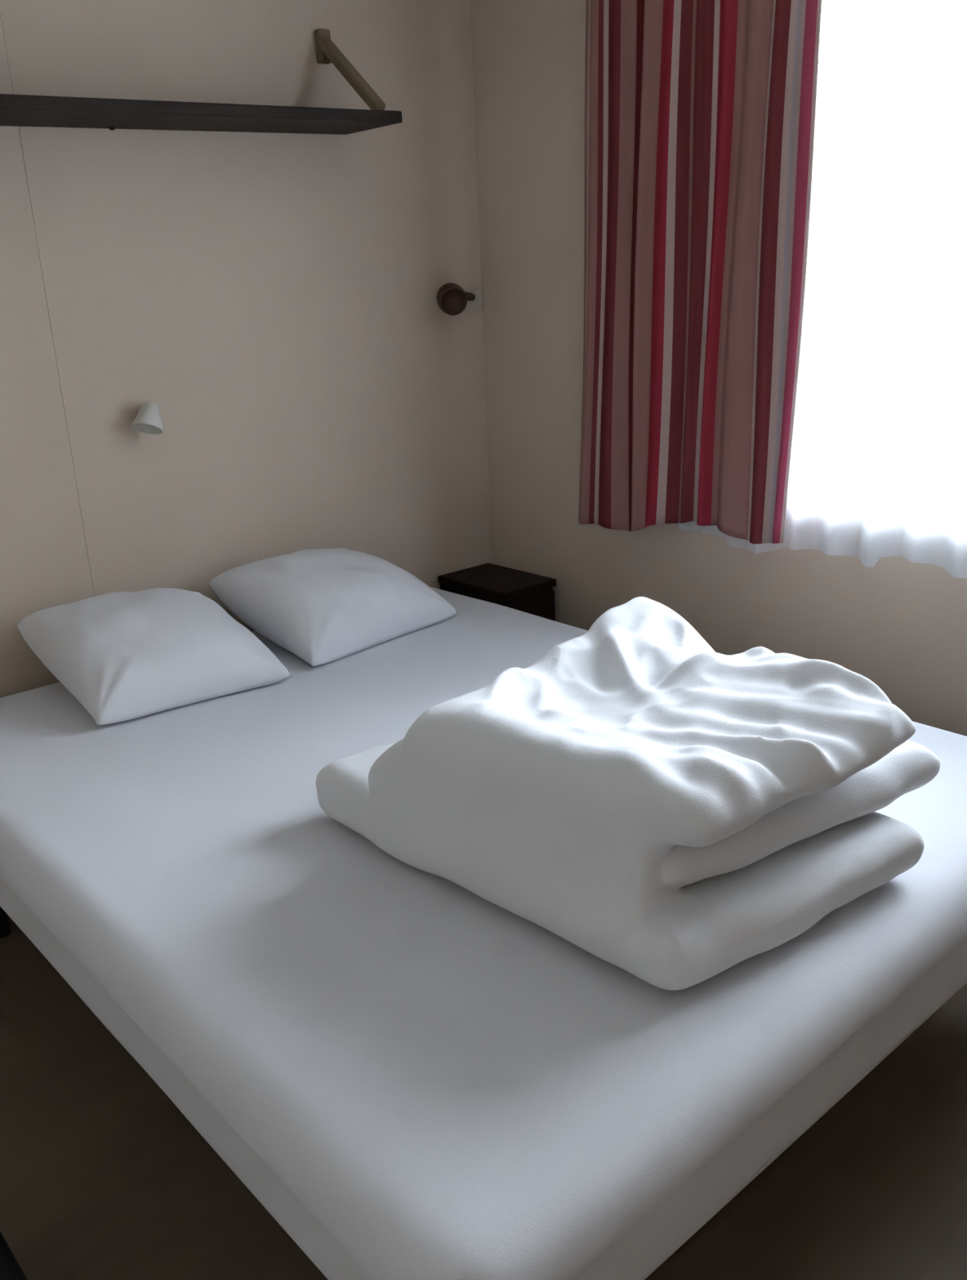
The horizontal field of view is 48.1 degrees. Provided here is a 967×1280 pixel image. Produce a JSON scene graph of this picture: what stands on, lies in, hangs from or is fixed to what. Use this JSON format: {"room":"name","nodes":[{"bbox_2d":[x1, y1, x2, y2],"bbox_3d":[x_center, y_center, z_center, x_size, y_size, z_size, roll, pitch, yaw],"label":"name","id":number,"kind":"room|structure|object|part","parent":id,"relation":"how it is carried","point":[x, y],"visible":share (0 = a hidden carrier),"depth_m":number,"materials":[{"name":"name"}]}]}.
{"room":"bedroom","nodes":[
{"label":"bedroom","id":0,"kind":"room"},
{"bbox_2d":[0,0,492,697],"bbox_3d":[-0.976,-0.496,2.321,2.750,2.150,0.120,-18,24,-38],"label":"wall","id":1,"kind":"structure","parent":0,"point":[273,295],"depth_m":2.51,"materials":[{"name":"beige paint"}]},
{"bbox_3d":[-1.434,-0.327,1.874,1.430,2.150,0.012,-18,24,-38],"label":"wall panel","id":2,"kind":"part","parent":1,"relation":"part of","materials":[{"name":"beige paint"}]},
{"bbox_2d":[131,401,163,434],"bbox_3d":[-0.743,-0.489,2.398,0.074,0.074,0.079,-18,24,-38],"label":"reading lamp","id":3,"kind":"object","parent":1,"relation":"attached to","point":[148,420],"visible":1,"depth_m":2.38,"materials":[{"name":"white plastic"}]},
{"bbox_2d":[0,28,402,134],"bbox_3d":[-0.997,-1.038,1.902,1.965,0.227,0.224,-19,25,-38],"label":"wall shelf","id":4,"kind":"object","parent":1,"relation":"attached to","point":[15,110],"visible":1,"depth_m":2.22,"materials":[{"name":"brown wood"}]},
{"bbox_2d":[435,282,482,315],"bbox_3d":[-0.067,-0.915,2.902,0.085,0.082,0.218,2,19,13],"label":"reading lamp","id":5,"kind":"object","parent":1,"relation":"attached to","point":[451,299],"visible":1,"depth_m":2.84,"materials":[{"name":"plastic"}]},
{"bbox_3d":[-0.055,-0.926,2.913,0.026,0.033,0.117,6,20,23],"label":"arm","id":6,"kind":"part","parent":5,"relation":"part of"},
{"bbox_3d":[-0.029,-0.933,2.971,0.068,0.068,0.013,-18,24,-38],"label":"wall plate","id":7,"kind":"part","parent":5,"relation":"part of","materials":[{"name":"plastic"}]},
{"bbox_2d":[0,916,966,1279],"bbox_3d":[0.062,0.915,1.516,2.870,0.100,3.250,-18,24,-38],"label":"floor","id":8,"kind":"structure","parent":0,"point":[103,1176],"depth_m":1.65,"materials":[{"name":"brown plastic"}]},
{"bbox_2d":[0,906,11,938],"bbox_3d":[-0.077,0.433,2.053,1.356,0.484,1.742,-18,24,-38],"label":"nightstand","id":9,"kind":"object","parent":8,"relation":"on","point":[5,926],"visible":0.02,"depth_m":2.32,"materials":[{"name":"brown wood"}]},
{"bbox_2d":[0,586,966,1279],"bbox_3d":[-0.084,0.277,2.000,1.424,0.193,1.810,-18,24,-38],"label":"fitted sheet","id":10,"kind":"object","parent":9,"relation":"on","point":[415,1077],"visible":0.54,"depth_m":1.31,"materials":[{"name":"fabric"}]},
{"bbox_2d":[15,587,292,724],"bbox_3d":[-0.704,0.005,2.296,0.444,0.181,0.421,-18,24,-38],"label":"pillow","id":11,"kind":"object","parent":10,"relation":"on","point":[122,655],"visible":1,"depth_m":2.21,"materials":[{"name":"fabric"}]},
{"bbox_2d":[208,548,457,666],"bbox_3d":[-0.339,-0.116,2.599,0.495,0.188,0.385,-18,24,-38],"label":"pillow","id":12,"kind":"object","parent":10,"relation":"on","point":[321,606],"visible":1,"depth_m":2.50,"materials":[{"name":"fabric"}]},
{"bbox_2d":[315,596,939,990],"bbox_3d":[0.211,0.153,1.586,0.632,0.274,0.752,-18,24,-38],"label":"duvet","id":13,"kind":"object","parent":10,"relation":"on","point":[676,811],"visible":1,"depth_m":1.37,"materials":[{"name":"fabric"}]},
{"bbox_2d":[0,1231,27,1279],"bbox_3d":[-0.726,0.888,1.276,0.385,0.168,0.380,-18,24,-38],"label":"bag","id":14,"kind":"object","parent":8,"relation":"on","point":[10,1268],"visible":1,"depth_m":1.37,"materials":[{"name":"black fabric"}]},
{"bbox_2d":[437,563,555,621],"bbox_3d":[0.055,0.061,3.126,0.196,0.497,0.312,-18,24,-38],"label":"nightstand","id":15,"kind":"object","parent":8,"relation":"on","point":[531,593],"visible":0.18,"depth_m":3.01,"materials":[{"name":"brown wood"}]},
{"bbox_3d":[0.131,-0.054,2.990,0.178,0.135,0.012,-18,24,-38],"label":"drawer","id":16,"kind":"part","parent":15,"relation":"part of","materials":[{"name":"brown wood"}]},
{"bbox_2d":[469,0,966,736],"bbox_3d":[1.080,-0.469,1.971,0.120,2.150,3.142,-18,24,-38],"label":"wall","id":17,"kind":"structure","parent":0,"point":[899,624],"depth_m":2.73,"materials":[{"name":"beige paint"}]},
{"bbox_2d":[577,0,821,543],"bbox_3d":[0.432,-0.892,2.359,0.039,1.391,0.650,-18,24,-38],"label":"window curtain","id":18,"kind":"object","parent":17,"relation":"hanging from","point":[700,115],"visible":1,"depth_m":2.35,"materials":[{"name":"fabric"}]},
{"bbox_2d":[676,0,966,577],"bbox_3d":[1.116,-0.675,1.699,0.040,1.359,2.150,-18,24,-38],"label":"curtain","id":19,"kind":"object","parent":17,"relation":"hanging from","point":[877,465],"visible":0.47,"depth_m":2.10,"materials":[{"name":"white fabric"}]}
]}

